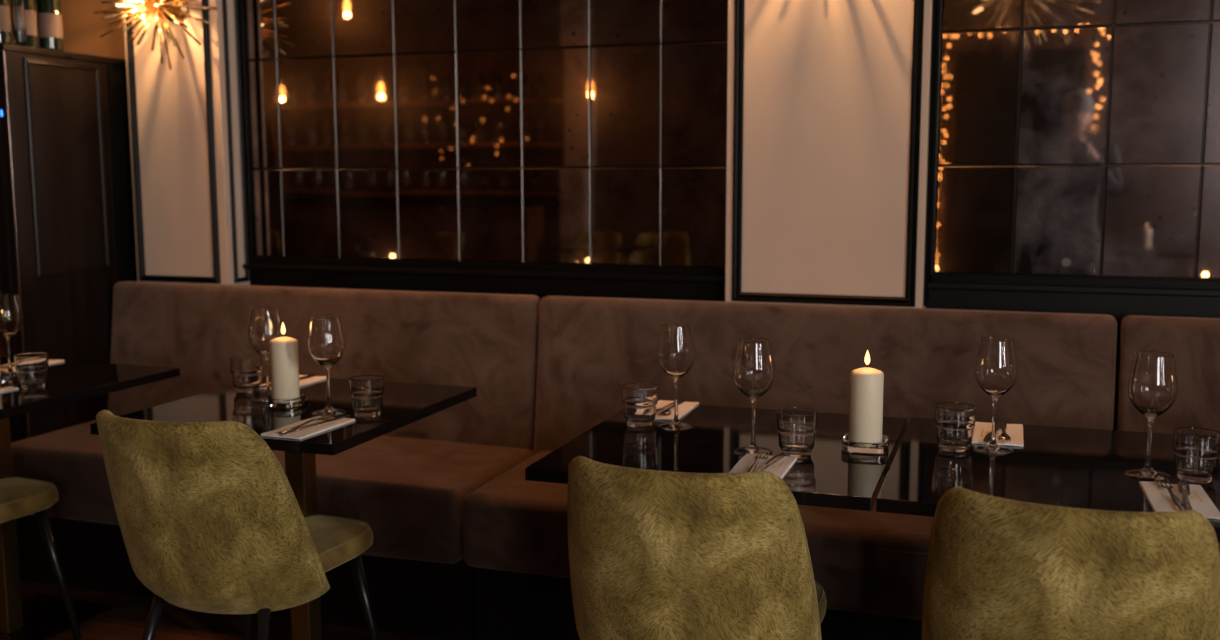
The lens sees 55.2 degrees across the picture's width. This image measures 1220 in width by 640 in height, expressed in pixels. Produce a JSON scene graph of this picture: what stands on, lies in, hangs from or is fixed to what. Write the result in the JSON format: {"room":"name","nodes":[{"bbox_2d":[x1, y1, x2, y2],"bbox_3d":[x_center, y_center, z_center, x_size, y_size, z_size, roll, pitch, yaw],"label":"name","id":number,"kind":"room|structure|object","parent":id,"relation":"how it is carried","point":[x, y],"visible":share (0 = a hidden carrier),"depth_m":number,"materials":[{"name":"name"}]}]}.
{"room":"restaurant","nodes":[
{"label":"restaurant","id":0,"kind":"room"},
{"bbox_2d":[9,0,125,58],"bbox_3d":[-1.310,-0.639,4.278,11.900,2.850,0.200,2,8,19],"label":"wall","id":1,"kind":"structure","parent":0,"point":[82,28],"depth_m":4.33,"materials":[{"name":"paint"}]},
{"bbox_2d":[233,0,245,263],"bbox_3d":[-1.308,-0.967,4.083,0.006,1.550,0.014,2,8,19],"label":"trim","id":2,"kind":"structure","parent":1,"relation":"attached to","point":[234,11],"depth_m":4.12,"materials":[{"name":"black wood"}]},
{"bbox_2d":[238,0,727,301],"bbox_3d":[-0.462,-0.712,3.835,1.785,2.000,0.060,2,8,19],"label":"mirror","id":3,"kind":"object","parent":1,"relation":"attached to","point":[540,148],"visible":0.68,"depth_m":3.85,"materials":[{"name":"black mirror"}]},
{"bbox_2d":[925,0,1219,429],"bbox_3d":[1.710,-0.624,3.090,1.658,2.000,0.060,2,8,19],"label":"mirror","id":4,"kind":"object","parent":1,"relation":"attached to","point":[1076,144],"visible":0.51,"depth_m":3.27,"materials":[{"name":"black mirror"}]},
{"bbox_2d":[123,0,249,284],"bbox_3d":[-1.503,-0.624,4.159,0.405,2.850,0.154,2,8,19],"label":"wall","id":5,"kind":"structure","parent":0,"point":[183,119],"depth_m":4.10,"materials":[{"name":"beige paint"}]},
{"bbox_2d":[94,0,216,69],"bbox_3d":[-1.541,-1.056,3.892,0.400,0.416,0.295,2,8,19],"label":"wall lamp","id":6,"kind":"object","parent":5,"relation":"attached to","point":[175,11],"visible":1,"depth_m":3.92,"materials":[{"name":"gold metal"}]},
{"bbox_2d":[117,4,132,5],"bbox_3d":[-1.615,-1.072,3.963,0.138,0.022,0.032,2,8,19],"label":"bulb socket","id":7,"kind":"object","parent":6,"relation":"attached to","point":[117,4],"depth_m":3.96,"materials":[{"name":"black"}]},
{"bbox_2d":[129,0,154,4],"bbox_3d":[-1.557,-1.060,3.864,0.022,0.022,0.139,2,8,19],"label":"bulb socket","id":8,"kind":"object","parent":6,"relation":"attached to","point":[144,2],"depth_m":3.90,"materials":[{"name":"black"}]},
{"bbox_2d":[20,578,443,639],"bbox_3d":[-2.410,1.225,1.292,11.900,0.100,6.960,2,8,19],"label":"floor","id":9,"kind":"structure","parent":0,"point":[127,619],"depth_m":3.45,"materials":[{"name":"brown wood"}]},
{"bbox_2d":[0,476,81,639],"bbox_3d":[-1.834,0.536,3.120,0.495,0.815,0.590,3,8,22],"label":"dining chair","id":10,"kind":"object","parent":9,"relation":"on","point":[19,496],"visible":0.99,"depth_m":3.25,"materials":[{"name":"green fabric"}]},
{"bbox_2d":[0,44,137,566],"bbox_3d":[-2.298,-0.072,4.254,1.012,1.735,0.605,2,8,19],"label":"wine cabinet","id":11,"kind":"object","parent":9,"relation":"on","point":[67,225],"visible":0.53,"depth_m":3.98,"materials":[{"name":"black wood"}]},
{"bbox_2d":[0,335,4,356],"bbox_3d":[-2.298,0.086,4.274,0.930,0.018,0.545,2,8,19],"label":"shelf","id":12,"kind":"object","parent":11,"relation":"attached to","point":[2,351],"depth_m":4.11,"materials":[{"name":"brown wood"}]},
{"bbox_2d":[0,0,11,44],"bbox_3d":[-1.980,-1.037,3.758,0.077,0.302,0.077,-2,7,-17],"label":"wine bottle","id":13,"kind":"object","parent":11,"relation":"on","point":[5,24],"visible":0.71,"depth_m":3.75,"materials":[{"name":"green glass"}]},
{"bbox_2d":[11,0,27,46],"bbox_3d":[-1.933,-1.018,3.807,0.042,0.250,0.042,2,8,19],"label":"bottle","id":14,"kind":"object","parent":11,"relation":"on","point":[18,6],"visible":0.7,"depth_m":3.80,"materials":[{"name":"clear glass"}]},
{"bbox_2d":[10,0,37,47],"bbox_3d":[-1.951,-1.052,3.873,0.077,0.302,0.077,-2,7,-17],"label":"wine bottle","id":15,"kind":"object","parent":11,"relation":"on","point":[30,5],"visible":0.41,"depth_m":3.86,"materials":[{"name":"green glass"}]},
{"bbox_2d":[36,0,63,50],"bbox_3d":[-1.903,-1.062,3.951,0.077,0.302,0.077,-2,7,-17],"label":"wine bottle","id":16,"kind":"object","parent":11,"relation":"on","point":[49,17],"visible":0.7,"depth_m":3.93,"materials":[{"name":"green glass"}]},
{"bbox_2d":[0,357,179,639],"bbox_3d":[-1.745,0.538,3.337,0.758,0.750,0.652,2,8,19],"label":"dining table","id":17,"kind":"object","parent":9,"relation":"on","point":[40,617],"visible":0.85,"depth_m":3.34,"materials":[{"name":"black paint"}]},
{"bbox_2d":[0,373,10,383],"bbox_3d":[-1.715,0.165,3.209,0.094,0.022,0.094,2,7,16],"label":"candle holder","id":18,"kind":"object","parent":17,"relation":"on","point":[4,378],"visible":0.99,"depth_m":3.21,"materials":[{"name":"clear glass"}]},
{"bbox_2d":[0,387,18,392],"bbox_3d":[-1.671,0.193,3.048,0.104,0.006,0.210,2,8,19],"label":"folded napkin","id":19,"kind":"object","parent":17,"relation":"on","point":[6,389],"visible":0.99,"depth_m":3.11,"materials":[{"name":"white fabric"}]},
{"bbox_2d":[0,294,23,376],"bbox_3d":[-1.723,0.043,3.335,0.086,0.232,0.086,5,9,37],"label":"wine glass","id":20,"kind":"object","parent":17,"relation":"on","point":[11,313],"visible":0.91,"depth_m":3.31,"materials":[{"name":"clear glass"}]},
{"bbox_2d":[14,352,48,389],"bbox_3d":[-1.560,0.138,3.146,0.082,0.091,0.082,2,8,19],"label":"water tumbler","id":21,"kind":"object","parent":17,"relation":"on","point":[31,368],"visible":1,"depth_m":3.12,"materials":[{"name":"clear glass"}]},
{"bbox_2d":[0,360,63,371],"bbox_3d":[-1.764,0.135,3.510,0.104,0.006,0.210,2,8,19],"label":"folded napkin","id":22,"kind":"object","parent":17,"relation":"on","point":[49,361],"visible":0.34,"depth_m":3.54,"materials":[{"name":"white fabric"}]},
{"bbox_2d":[96,409,379,639],"bbox_3d":[-0.870,0.581,2.742,0.495,0.815,0.590,3,8,21],"label":"dining chair","id":23,"kind":"object","parent":9,"relation":"on","point":[210,520],"visible":1,"depth_m":2.51,"materials":[{"name":"green fabric"}]},
{"bbox_2d":[11,281,539,639],"bbox_3d":[-1.089,0.395,3.707,1.653,0.940,0.674,2,8,19],"label":"bench","id":24,"kind":"object","parent":9,"relation":"on","point":[410,483],"visible":0.53,"depth_m":3.69,"materials":[{"name":"fabric"}]},
{"bbox_2d":[11,420,533,563],"bbox_3d":[-1.096,0.498,3.697,1.651,0.214,0.627,2,8,19],"label":"seat cushion","id":25,"kind":"object","parent":24,"relation":"on","point":[410,488],"depth_m":3.43,"materials":[{"name":"fabric"}]},
{"bbox_2d":[90,375,476,639],"bbox_3d":[-0.779,0.582,2.966,0.648,0.750,0.705,2,8,19],"label":"dining table","id":26,"kind":"object","parent":9,"relation":"on","point":[404,404],"visible":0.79,"depth_m":2.90,"materials":[{"name":"black paint"}]},
{"bbox_2d":[230,355,262,392],"bbox_3d":[-0.962,0.144,3.088,0.082,0.091,0.082,2,8,19],"label":"water tumbler","id":27,"kind":"object","parent":26,"relation":"on","point":[246,370],"visible":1,"depth_m":3.06,"materials":[{"name":"clear glass"}]},
{"bbox_2d":[248,308,282,402],"bbox_3d":[-0.869,0.089,2.953,0.086,0.232,0.086,5,9,37],"label":"wine glass","id":28,"kind":"object","parent":26,"relation":"on","point":[265,325],"visible":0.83,"depth_m":2.91,"materials":[{"name":"clear glass"}]},
{"bbox_2d":[262,393,308,408],"bbox_3d":[-0.809,0.200,2.909,0.094,0.022,0.094,2,7,16],"label":"candle holder","id":29,"kind":"object","parent":26,"relation":"on","point":[267,401],"visible":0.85,"depth_m":2.87,"materials":[{"name":"clear glass"}]},
{"bbox_2d":[269,323,299,398],"bbox_3d":[-0.809,0.102,2.897,0.068,0.198,0.068,2,8,19],"label":"pillar candle","id":30,"kind":"object","parent":29,"relation":"on","point":[284,362],"visible":0.93,"depth_m":2.87,"materials":[{"name":"white wax"}]},
{"bbox_2d":[259,375,325,389],"bbox_3d":[-0.875,0.171,3.206,0.104,0.006,0.210,2,8,20],"label":"folded napkin","id":31,"kind":"object","parent":26,"relation":"on","point":[307,381],"visible":0.37,"depth_m":3.22,"materials":[{"name":"white fabric"}]},
{"bbox_2d":[259,374,313,387],"bbox_3d":[-0.890,0.170,3.195,0.020,0.007,0.226,3,8,27],"label":"table knife","id":32,"kind":"object","parent":31,"relation":"on","point":[312,374],"visible":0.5,"depth_m":3.19,"materials":[{"name":"silver metal"}]},
{"bbox_2d":[261,416,355,439],"bbox_3d":[-0.680,0.242,2.640,0.104,0.006,0.210,3,8,22],"label":"folded napkin","id":33,"kind":"object","parent":26,"relation":"on","point":[301,434],"visible":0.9,"depth_m":2.61,"materials":[{"name":"white fabric"}]},
{"bbox_2d":[278,412,335,433],"bbox_3d":[-0.688,0.234,2.652,0.026,0.009,0.203,2,8,20],"label":"fork","id":34,"kind":"object","parent":33,"relation":"on","point":[324,417],"visible":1,"depth_m":2.67,"materials":[{"name":"silver metal"}]},
{"bbox_2d":[280,415,349,435],"bbox_3d":[-0.666,0.237,2.650,0.020,0.007,0.226,4,8,29],"label":"table knife","id":35,"kind":"object","parent":33,"relation":"on","point":[340,417],"visible":1,"depth_m":2.63,"materials":[{"name":"silver metal"}]},
{"bbox_2d":[308,316,345,415],"bbox_3d":[-0.677,0.108,2.794,0.086,0.232,0.086,5,9,37],"label":"wine glass","id":36,"kind":"object","parent":26,"relation":"on","point":[326,340],"visible":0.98,"depth_m":2.76,"materials":[{"name":"clear glass"}]},
{"bbox_2d":[349,375,383,417],"bbox_3d":[-0.578,0.182,2.773,0.082,0.091,0.082,2,8,19],"label":"water tumbler","id":37,"kind":"object","parent":26,"relation":"on","point":[366,391],"visible":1,"depth_m":2.74,"materials":[{"name":"clear glass"}]},
{"bbox_2d":[567,456,826,639],"bbox_3d":[0.178,0.631,2.320,0.495,0.815,0.590,2,8,19],"label":"dining chair","id":38,"kind":"object","parent":9,"relation":"on","point":[654,554],"visible":1,"depth_m":2.06,"materials":[{"name":"green fabric"}]},
{"bbox_2d":[525,405,906,510],"bbox_3d":[0.266,0.631,2.553,0.666,0.750,0.717,2,8,19],"label":"dining table","id":39,"kind":"object","parent":9,"relation":"on","point":[831,476],"visible":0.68,"depth_m":2.40,"materials":[{"name":"black paint"}]},
{"bbox_2d":[622,383,657,427],"bbox_3d":[0.068,0.195,2.658,0.082,0.091,0.082,2,8,19],"label":"water tumbler","id":40,"kind":"object","parent":39,"relation":"on","point":[639,400],"visible":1,"depth_m":2.63,"materials":[{"name":"clear glass"}]},
{"bbox_2d":[657,324,695,430],"bbox_3d":[0.149,0.127,2.628,0.086,0.232,0.086,5,9,37],"label":"wine glass","id":41,"kind":"object","parent":39,"relation":"on","point":[676,353],"visible":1,"depth_m":2.59,"materials":[{"name":"clear glass"}]},
{"bbox_2d":[655,400,698,419],"bbox_3d":[0.139,0.217,2.821,0.104,0.006,0.210,2,8,19],"label":"folded napkin","id":42,"kind":"object","parent":39,"relation":"on","point":[685,407],"visible":0.53,"depth_m":2.83,"materials":[{"name":"white fabric"}]},
{"bbox_2d":[656,400,680,412],"bbox_3d":[0.124,0.215,2.810,0.020,0.007,0.226,3,8,26],"label":"table knife","id":43,"kind":"object","parent":42,"relation":"on","point":[672,403],"visible":0.55,"depth_m":2.83,"materials":[{"name":"silver metal"}]},
{"bbox_2d":[656,401,683,415],"bbox_3d":[0.147,0.212,2.808,0.026,0.009,0.203,2,7,17],"label":"fork","id":44,"kind":"object","parent":42,"relation":"on","point":[667,412],"visible":0.98,"depth_m":2.77,"materials":[{"name":"silver metal"}]},
{"bbox_2d":[733,338,774,455],"bbox_3d":[0.295,0.157,2.389,0.086,0.232,0.086,5,9,37],"label":"wine glass","id":45,"kind":"object","parent":39,"relation":"on","point":[754,364],"visible":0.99,"depth_m":2.35,"materials":[{"name":"clear glass"}]},
{"bbox_2d":[729,454,796,478],"bbox_3d":[0.293,0.287,2.259,0.104,0.006,0.210,2,8,19],"label":"folded napkin","id":46,"kind":"object","parent":39,"relation":"on","point":[780,468],"visible":0.61,"depth_m":2.28,"materials":[{"name":"white fabric"}]},
{"bbox_2d":[747,450,769,471],"bbox_3d":[0.284,0.280,2.270,0.026,0.009,0.203,2,7,17],"label":"fork","id":47,"kind":"object","parent":46,"relation":"on","point":[752,468],"visible":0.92,"depth_m":2.29,"materials":[{"name":"silver metal"}]},
{"bbox_2d":[754,452,785,471],"bbox_3d":[0.307,0.283,2.269,0.020,0.007,0.226,3,8,26],"label":"table knife","id":48,"kind":"object","parent":46,"relation":"on","point":[773,460],"visible":0.77,"depth_m":2.29,"materials":[{"name":"silver metal"}]},
{"bbox_2d":[777,407,817,457],"bbox_3d":[0.381,0.230,2.376,0.082,0.091,0.082,2,8,19],"label":"water tumbler","id":49,"kind":"object","parent":39,"relation":"on","point":[796,426],"visible":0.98,"depth_m":2.35,"materials":[{"name":"clear glass"}]},
{"bbox_2d":[841,433,888,453],"bbox_3d":[0.532,0.257,2.428,0.094,0.022,0.094,2,7,16],"label":"candle holder","id":50,"kind":"object","parent":39,"relation":"on","point":[847,446],"visible":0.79,"depth_m":2.39,"materials":[{"name":"clear glass"}]},
{"bbox_2d":[849,350,883,442],"bbox_3d":[0.531,0.159,2.416,0.068,0.198,0.068,2,8,19],"label":"pillar candle","id":51,"kind":"object","parent":50,"relation":"on","point":[866,383],"visible":0.91,"depth_m":2.39,"materials":[{"name":"beige wax"}]},
{"bbox_2d":[463,296,1116,639],"bbox_3d":[0.475,0.458,3.169,1.666,0.940,0.671,2,8,19],"label":"bench","id":52,"kind":"object","parent":9,"relation":"on","point":[869,566],"visible":0.51,"depth_m":3.23,"materials":[{"name":"fabric"}]},
{"bbox_2d":[463,451,933,619],"bbox_3d":[0.475,0.561,3.158,1.648,0.214,0.626,2,8,19],"label":"seat cushion","id":53,"kind":"object","parent":52,"relation":"on","point":[869,562],"depth_m":2.88,"materials":[{"name":"fabric"}]},
{"bbox_2d":[876,417,1219,542],"bbox_3d":[0.907,0.657,2.339,0.671,0.750,0.727,2,8,19],"label":"dining table","id":54,"kind":"object","parent":9,"relation":"on","point":[1083,468],"visible":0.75,"depth_m":2.24,"materials":[{"name":"black paint"}]},
{"bbox_2d":[935,402,975,451],"bbox_3d":[0.715,0.223,2.420,0.082,0.091,0.082,2,8,19],"label":"water tumbler","id":55,"kind":"object","parent":54,"relation":"on","point":[954,421],"visible":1,"depth_m":2.39,"materials":[{"name":"clear glass"}]},
{"bbox_2d":[973,337,1017,453],"bbox_3d":[0.793,0.154,2.401,0.086,0.232,0.086,5,9,37],"label":"wine glass","id":56,"kind":"object","parent":54,"relation":"on","point":[996,362],"visible":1,"depth_m":2.37,"materials":[{"name":"clear glass"}]},
{"bbox_2d":[972,422,1023,446],"bbox_3d":[0.851,0.248,2.556,0.104,0.006,0.210,2,8,19],"label":"folded napkin","id":57,"kind":"object","parent":54,"relation":"on","point":[981,429],"visible":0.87,"depth_m":2.55,"materials":[{"name":"white fabric"}]},
{"bbox_2d":[983,422,1001,443],"bbox_3d":[0.836,0.247,2.545,0.020,0.007,0.226,3,8,26],"label":"table knife","id":58,"kind":"object","parent":57,"relation":"on","point":[987,438],"visible":0.71,"depth_m":2.52,"materials":[{"name":"silver metal"}]},
{"bbox_2d":[998,423,1010,440],"bbox_3d":[0.859,0.244,2.543,0.026,0.009,0.203,2,7,17],"label":"fork","id":59,"kind":"object","parent":57,"relation":"on","point":[1004,436],"visible":1,"depth_m":2.51,"materials":[{"name":"silver metal"}]},
{"bbox_2d":[1125,351,1177,479],"bbox_3d":[1.020,0.179,2.197,0.086,0.232,0.086,5,9,37],"label":"wine glass","id":60,"kind":"object","parent":54,"relation":"on","point":[1152,388],"visible":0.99,"depth_m":2.16,"materials":[{"name":"clear glass"}]},
{"bbox_2d":[1139,481,1219,518],"bbox_3d":[0.996,0.313,2.039,0.104,0.006,0.210,2,7,17],"label":"folded napkin","id":61,"kind":"object","parent":54,"relation":"on","point":[1160,500],"visible":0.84,"depth_m":2.03,"materials":[{"name":"white fabric"}]},
{"bbox_2d":[1155,477,1183,510],"bbox_3d":[0.987,0.305,2.050,0.026,0.009,0.203,2,7,15],"label":"fork","id":62,"kind":"object","parent":61,"relation":"on","point":[1178,505],"visible":0.93,"depth_m":2.04,"materials":[{"name":"silver metal"}]},
{"bbox_2d":[1178,479,1191,509],"bbox_3d":[1.010,0.308,2.050,0.020,0.007,0.226,3,8,24],"label":"table knife","id":63,"kind":"object","parent":61,"relation":"on","point":[1183,486],"visible":0.86,"depth_m":2.06,"materials":[{"name":"silver metal"}]},
{"bbox_2d":[1173,427,1219,482],"bbox_3d":[1.093,0.253,2.173,0.082,0.091,0.082,2,8,19],"label":"water tumbler","id":64,"kind":"object","parent":54,"relation":"on","point":[1196,451],"visible":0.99,"depth_m":2.15,"materials":[{"name":"clear glass"}]},
{"bbox_2d":[921,487,1219,639],"bbox_3d":[0.812,0.659,2.086,0.496,0.815,0.590,3,8,23],"label":"dining chair","id":65,"kind":"object","parent":9,"relation":"on","point":[997,568],"visible":1,"depth_m":1.81,"materials":[{"name":"green fabric"}]},
{"bbox_2d":[1117,315,1219,550],"bbox_3d":[1.966,0.518,2.659,1.468,0.940,0.674,2,8,19],"label":"bench","id":66,"kind":"object","parent":9,"relation":"on","point":[1194,342],"visible":0.22,"depth_m":3.04,"materials":[{"name":"fabric"}]},
{"bbox_2d":[725,0,937,307],"bbox_3d":[0.644,-0.537,3.422,0.587,2.850,0.154,2,8,19],"label":"wall","id":67,"kind":"structure","parent":0,"point":[831,103],"depth_m":3.37,"materials":[{"name":"beige paint"}]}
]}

